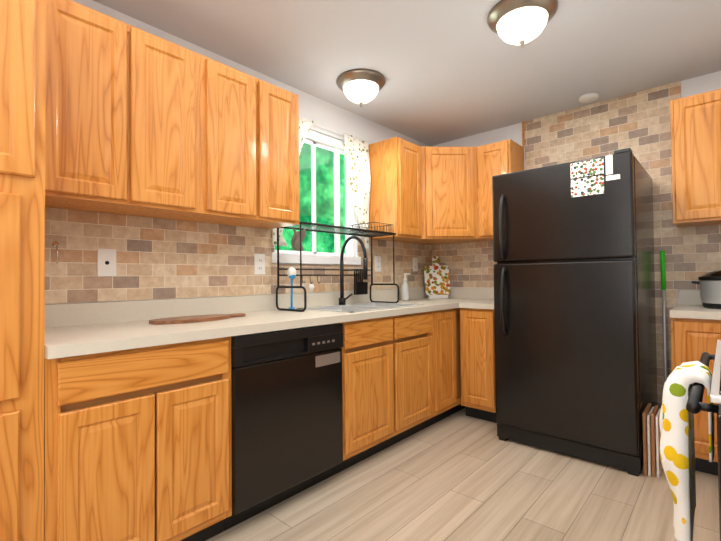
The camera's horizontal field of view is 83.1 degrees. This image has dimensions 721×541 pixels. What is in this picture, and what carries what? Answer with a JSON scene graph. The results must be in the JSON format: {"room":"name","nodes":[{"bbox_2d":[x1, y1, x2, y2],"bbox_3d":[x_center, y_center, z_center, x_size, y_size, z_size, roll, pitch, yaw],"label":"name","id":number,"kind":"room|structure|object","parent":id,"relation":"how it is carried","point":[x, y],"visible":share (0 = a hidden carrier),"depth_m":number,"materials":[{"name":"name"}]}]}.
{"room":"kitchen","nodes":[
{"label":"kitchen","id":0,"kind":"room"},
{"bbox_2d":[45,0,427,304],"bbox_3d":[-1.196,-0.058,2.063,0.120,2.440,5.600,-1,-1,42],"label":"wall","id":1,"kind":"structure","parent":0,"point":[325,114],"depth_m":2.96,"materials":[{"name":"white paint"}]},
{"bbox_2d":[45,0,199,219],"bbox_3d":[-1.111,-0.669,1.837,0.329,0.781,0.657,-1,-1,42],"label":"upper cabinet","id":2,"kind":"object","parent":1,"relation":"attached to","point":[122,126],"visible":0.85,"depth_m":1.71,"materials":[{"name":"brown wood"}]},
{"bbox_2d":[173,54,298,228],"bbox_3d":[-0.684,-0.665,2.313,0.329,0.781,0.619,-1,-1,42],"label":"upper cabinet","id":3,"kind":"object","parent":1,"relation":"attached to","point":[249,150],"visible":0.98,"depth_m":2.17,"materials":[{"name":"brown wood"}]},
{"bbox_2d":[45,207,431,303],"bbox_3d":[-0.364,-0.055,2.894,0.008,0.423,3.236,-1,-1,42],"label":"wall tile","id":4,"kind":"structure","parent":1,"relation":"attached to","point":[158,258],"depth_m":2.19,"materials":[{"name":"beige tile"}]},
{"bbox_2d":[52,241,58,263],"bbox_3d":[-1.329,-0.079,1.780,0.045,0.099,0.024,-1,-1,42],"label":"hook","id":5,"kind":"object","parent":4,"relation":"attached to","point":[55,244],"visible":0.98,"depth_m":1.78,"materials":[{"name":"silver metal"}]},
{"bbox_2d":[97,249,115,276],"bbox_3d":[-1.209,-0.037,1.940,0.007,0.132,0.080,-1,-1,42],"label":"electrical outlet","id":6,"kind":"object","parent":4,"relation":"attached to","point":[106,262],"visible":1,"depth_m":1.94,"materials":[{"name":"white plastic"}]},
{"bbox_2d":[254,254,264,274],"bbox_3d":[-0.637,-0.040,2.577,0.008,0.132,0.080,-1,-1,42],"label":"electrical outlet","id":7,"kind":"object","parent":4,"relation":"attached to","point":[259,264],"visible":1,"depth_m":2.57,"materials":[{"name":"white plastic"}]},
{"bbox_2d":[375,256,380,271],"bbox_3d":[0.149,-0.056,3.452,0.008,0.132,0.080,-1,-1,42],"label":"electrical outlet","id":8,"kind":"object","parent":4,"relation":"attached to","point":[377,263],"visible":1,"depth_m":3.45,"materials":[{"name":"white plastic"}]},
{"bbox_2d":[413,257,417,270],"bbox_3d":[0.521,-0.057,3.867,0.008,0.132,0.080,-1,-1,42],"label":"electrical outlet","id":9,"kind":"object","parent":4,"relation":"attached to","point":[415,264],"visible":1,"depth_m":3.86,"materials":[{"name":"white plastic"}]},
{"bbox_2d":[272,130,360,264],"bbox_3d":[-0.339,-0.533,3.014,0.140,0.976,0.858,-1,-1,42],"label":"window","id":10,"kind":"structure","parent":1,"relation":"in","point":[314,139],"depth_m":3.09,"materials":[{"name":"white plastic"}]},
{"bbox_2d":[299,118,365,143],"bbox_3d":[-0.261,-1.052,3.013,0.008,0.008,0.973,-1,-1,42],"label":"curtain rod","id":11,"kind":"object","parent":1,"relation":"attached to","point":[331,130],"visible":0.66,"depth_m":3.05,"materials":[{"name":"white plastic"}]},
{"bbox_2d":[273,117,315,245],"bbox_3d":[-0.444,-0.617,2.794,0.013,0.911,0.396,-1,-1,42],"label":"curtain","id":12,"kind":"object","parent":11,"relation":"hanging from","point":[304,127],"visible":0.15,"depth_m":2.83,"materials":[{"name":"fabric"}]},
{"bbox_2d":[344,133,370,250],"bbox_3d":[-0.004,-0.613,3.236,0.081,0.910,0.281,-1,-1,42],"label":"curtain","id":13,"kind":"object","parent":11,"relation":"hanging from","point":[357,159],"visible":0.94,"depth_m":3.26,"materials":[{"name":"fabric"}]},
{"bbox_2d":[368,136,421,240],"bbox_3d":[0.290,-0.655,3.398,0.329,0.781,0.334,-1,-1,42],"label":"upper cabinet","id":14,"kind":"object","parent":1,"relation":"attached to","point":[396,187],"visible":0.98,"depth_m":3.27,"materials":[{"name":"brown wood"}]},
{"bbox_2d":[395,146,491,244],"bbox_3d":[0.735,-0.655,3.654,0.649,0.781,0.640,-1,-1,42],"label":"upper cabinet","id":15,"kind":"object","parent":1,"relation":"attached to","point":[449,196],"visible":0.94,"depth_m":3.42,"materials":[{"name":"brown wood"}]},
{"bbox_2d":[93,0,720,145],"bbox_3d":[-0.097,-1.357,1.087,3.110,0.100,5.840,-1,-1,42],"label":"ceiling","id":16,"kind":"structure","parent":0,"point":[450,70],"depth_m":2.38,"materials":[{"name":"white paint"}]},
{"bbox_2d":[336,69,384,107],"bbox_3d":[0.004,-1.186,2.743,0.330,0.182,0.330,-1,-1,42],"label":"ceiling light","id":17,"kind":"object","parent":16,"relation":"attached to","point":[360,86],"visible":1,"depth_m":2.65,"materials":[{"name":"white glass"}]},
{"bbox_2d":[487,0,557,47],"bbox_3d":[0.812,-1.207,2.047,0.330,0.182,0.330,-1,-1,42],"label":"ceiling light","id":18,"kind":"object","parent":16,"relation":"attached to","point":[519,22],"visible":1,"depth_m":1.98,"materials":[{"name":"white glass"}]},
{"bbox_2d":[579,92,598,102],"bbox_3d":[1.688,-1.274,3.011,0.130,0.031,0.130,-1,-1,42],"label":"smoke detector","id":19,"kind":"object","parent":16,"relation":"attached to","point":[589,97],"visible":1,"depth_m":2.98,"materials":[{"name":"white plastic"}]},
{"bbox_2d":[206,408,719,540],"bbox_3d":[-0.071,1.183,1.042,3.110,0.100,5.840,-1,-1,42],"label":"floor","id":20,"kind":"structure","parent":0,"point":[460,475],"depth_m":2.03,"materials":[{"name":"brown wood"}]},
{"bbox_2d":[0,0,45,540],"bbox_3d":[-1.421,0.041,1.248,0.629,2.217,0.620,-1,-1,42],"label":"pantry cabinet","id":21,"kind":"object","parent":20,"relation":"on","point":[22,164],"visible":1,"depth_m":1.24,"materials":[{"name":"brown wood"}]},
{"bbox_2d":[44,336,231,540],"bbox_3d":[-0.990,0.719,1.708,0.629,0.869,0.646,-1,-1,42],"label":"base cabinet","id":22,"kind":"object","parent":20,"relation":"on","point":[137,444],"visible":0.79,"depth_m":1.46,"materials":[{"name":"brown wood"}]},
{"bbox_2d":[223,323,342,530],"bbox_3d":[-0.537,0.725,2.184,0.608,0.866,0.661,-1,-1,42],"label":"dishwasher","id":23,"kind":"object","parent":20,"relation":"on","point":[287,413],"visible":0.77,"depth_m":1.94,"materials":[{"name":"black metal"}]},
{"bbox_2d":[332,311,432,475],"bbox_3d":[-0.013,0.729,2.795,0.629,0.869,0.943,-1,-1,42],"label":"base cabinet","id":24,"kind":"object","parent":20,"relation":"on","point":[387,381],"visible":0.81,"depth_m":2.52,"materials":[{"name":"brown wood"}]},
{"bbox_2d":[424,308,465,428],"bbox_3d":[0.632,0.736,3.513,0.629,0.869,0.985,-1,-1,42],"label":"base cabinet","id":25,"kind":"object","parent":20,"relation":"on","point":[446,364],"visible":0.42,"depth_m":3.07,"materials":[{"name":"brown wood"}]},
{"bbox_2d":[45,288,460,358],"bbox_3d":[-0.116,0.222,2.673,0.660,0.139,3.243,-1,-1,42],"label":"countertop","id":26,"kind":"structure","parent":25,"relation":"on","point":[75,329],"depth_m":1.97,"materials":[{"name":"laminate"}]},
{"bbox_2d":[149,313,245,324],"bbox_3d":[-0.795,0.239,2.037,0.190,0.016,0.478,-1,-1,42],"label":"wood board","id":27,"kind":"object","parent":26,"relation":"on","point":[186,319],"visible":1,"depth_m":1.95,"materials":[{"name":"brown wood"}]},
{"bbox_2d":[287,267,295,308],"bbox_3d":[-0.438,0.116,2.600,0.049,0.276,0.062,-1,-1,42],"label":"dish brush","id":28,"kind":"object","parent":26,"relation":"on","point":[291,272],"visible":0.98,"depth_m":2.59,"materials":[{"name":"blue plastic"}]},
{"bbox_2d":[276,222,398,311],"bbox_3d":[-0.127,-0.050,2.881,0.296,0.612,0.944,-1,-1,42],"label":"shelf","id":29,"kind":"object","parent":26,"relation":"on","point":[361,287],"visible":0.96,"depth_m":2.94,"materials":[{"name":"black metal"}]},
{"bbox_2d":[291,228,305,250],"bbox_3d":[-0.406,-0.199,2.629,0.046,0.151,0.128,-1,-1,42],"label":"hanging cloth","id":30,"kind":"object","parent":29,"relation":"hanging from","point":[295,241],"visible":0.88,"depth_m":2.62,"materials":[{"name":"fabric"}]},
{"bbox_2d":[339,236,367,304],"bbox_3d":[-0.034,0.000,2.944,0.272,0.499,0.115,-1,-1,42],"label":"faucet","id":31,"kind":"object","parent":26,"relation":"on","point":[342,300],"visible":1,"depth_m":2.96,"materials":[{"name":"black metal"}]},
{"bbox_2d":[297,302,423,312],"bbox_3d":[0.020,0.338,2.829,0.500,0.180,0.770,-1,-1,42],"label":"sink","id":32,"kind":"object","parent":26,"relation":"in","point":[361,307],"visible":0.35,"depth_m":2.88,"materials":[{"name":"silver metal"}]},
{"bbox_2d":[401,273,409,300],"bbox_3d":[0.400,0.143,3.585,0.086,0.240,0.072,-1,-1,42],"label":"soap bottle","id":33,"kind":"object","parent":26,"relation":"on","point":[405,291],"visible":1,"depth_m":3.56,"materials":[{"name":"white plastic"}]},
{"bbox_2d":[424,256,450,298],"bbox_3d":[0.732,0.062,3.893,0.240,0.405,0.113,-1,-1,-3],"label":"cutting board","id":34,"kind":"object","parent":26,"relation":"on","point":[437,280],"visible":1,"depth_m":3.88,"materials":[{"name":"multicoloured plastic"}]},
{"bbox_2d":[460,308,495,422],"bbox_3d":[1.117,0.728,3.312,0.358,0.869,0.620,-1,-1,42],"label":"base cabinet","id":35,"kind":"object","parent":20,"relation":"on","point":[477,358],"visible":0.5,"depth_m":3.11,"materials":[{"name":"brown wood"}]},
{"bbox_2d":[461,288,493,308],"bbox_3d":[1.116,0.221,3.301,0.334,0.139,0.663,-1,-1,42],"label":"countertop","id":36,"kind":"structure","parent":35,"relation":"on","point":[477,298],"depth_m":3.66,"materials":[{"name":"laminate"}]},
{"bbox_2d":[492,148,657,475],"bbox_3d":[1.463,0.237,2.788,0.815,1.823,0.893,-1,-1,42],"label":"refrigerator","id":37,"kind":"object","parent":20,"relation":"on","point":[575,320],"visible":0.98,"depth_m":2.46,"materials":[{"name":"black metal"}]},
{"bbox_2d":[642,403,662,476],"bbox_3d":[1.677,0.966,2.330,0.068,0.345,0.250,-1,-1,42],"label":"stool","id":38,"kind":"object","parent":20,"relation":"on","point":[652,465],"visible":1,"depth_m":2.25,"materials":[{"name":"brown wood"}]},
{"bbox_2d":[660,251,667,382],"bbox_3d":[2.021,0.502,2.695,0.100,1.280,0.308,-1,-1,42],"label":"mop","id":39,"kind":"object","parent":20,"relation":"on","point":[663,271],"visible":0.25,"depth_m":2.79,"materials":[{"name":"silver metal"}]},
{"bbox_2d":[670,318,720,475],"bbox_3d":[2.312,0.696,2.239,0.904,0.869,0.620,-1,-1,42],"label":"base cabinet","id":40,"kind":"object","parent":20,"relation":"on","point":[692,339],"visible":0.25,"depth_m":2.24,"materials":[{"name":"brown wood"}]},
{"bbox_2d":[686,340,720,540],"bbox_3d":[1.104,0.571,0.781,0.700,1.090,0.805,-1,-1,42],"label":"range","id":41,"kind":"object","parent":20,"relation":"on","point":[695,405],"visible":0.9,"depth_m":0.77,"materials":[{"name":"black metal"}]},
{"bbox_2d":[659,361,713,540],"bbox_3d":[0.765,0.413,0.956,0.102,0.389,0.220,-1,-1,42],"label":"hanging towel","id":42,"kind":"object","parent":41,"relation":"hanging from","point":[677,439],"visible":0.88,"depth_m":0.90,"materials":[{"name":"white fabric"}]},
{"bbox_3d":[1.809,0.688,1.482,0.639,0.869,1.174,-1,-1,42],"label":"base cabinet","id":43,"kind":"object","parent":20,"relation":"on","visible":0},
{"bbox_2d":[670,290,720,319],"bbox_3d":[1.916,0.186,1.814,0.904,0.139,1.806,-1,-1,42],"label":"countertop","id":44,"kind":"structure","parent":43,"relation":"on","point":[690,306],"depth_m":2.36,"materials":[{"name":"laminate"}]},
{"bbox_2d":[692,270,720,308],"bbox_3d":[2.231,0.084,2.380,0.455,0.278,0.298,-1,-1,42],"label":"pot","id":45,"kind":"object","parent":44,"relation":"on","point":[710,288],"visible":1,"depth_m":2.40,"materials":[{"name":"silver metal"}]},
{"bbox_2d":[432,71,720,304],"bbox_3d":[1.827,-0.067,3.192,3.110,2.440,0.120,-1,-1,42],"label":"wall","id":46,"kind":"structure","parent":0,"point":[702,84],"depth_m":3.54,"materials":[{"name":"white paint"}]},
{"bbox_2d":[477,139,523,240],"bbox_3d":[1.191,-0.663,3.460,0.287,0.781,0.320,-1,-1,42],"label":"upper cabinet","id":47,"kind":"object","parent":46,"relation":"attached to","point":[501,157],"visible":0.56,"depth_m":3.37,"materials":[{"name":"brown wood"}]},
{"bbox_2d":[432,81,720,408],"bbox_3d":[1.782,-0.068,3.142,2.870,2.440,0.014,-1,-1,42],"label":"wall tile","id":48,"kind":"structure","parent":46,"relation":"attached to","point":[638,124],"depth_m":2.93,"materials":[{"name":"brown tile"}]},
{"bbox_2d":[670,89,720,227],"bbox_3d":[2.398,-0.694,2.376,0.904,0.781,0.320,-1,-1,42],"label":"upper cabinet","id":49,"kind":"object","parent":46,"relation":"attached to","point":[696,151],"visible":1,"depth_m":2.48,"materials":[{"name":"brown wood"}]},
{"label":"outside","id":50,"kind":"structure","parent":0,"visible":0},
{"bbox_2d":[275,143,345,253],"bbox_3d":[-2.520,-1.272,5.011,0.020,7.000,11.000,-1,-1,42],"label":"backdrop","id":51,"kind":"structure","parent":50,"point":[323,199],"depth_m":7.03,"materials":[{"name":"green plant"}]}
]}

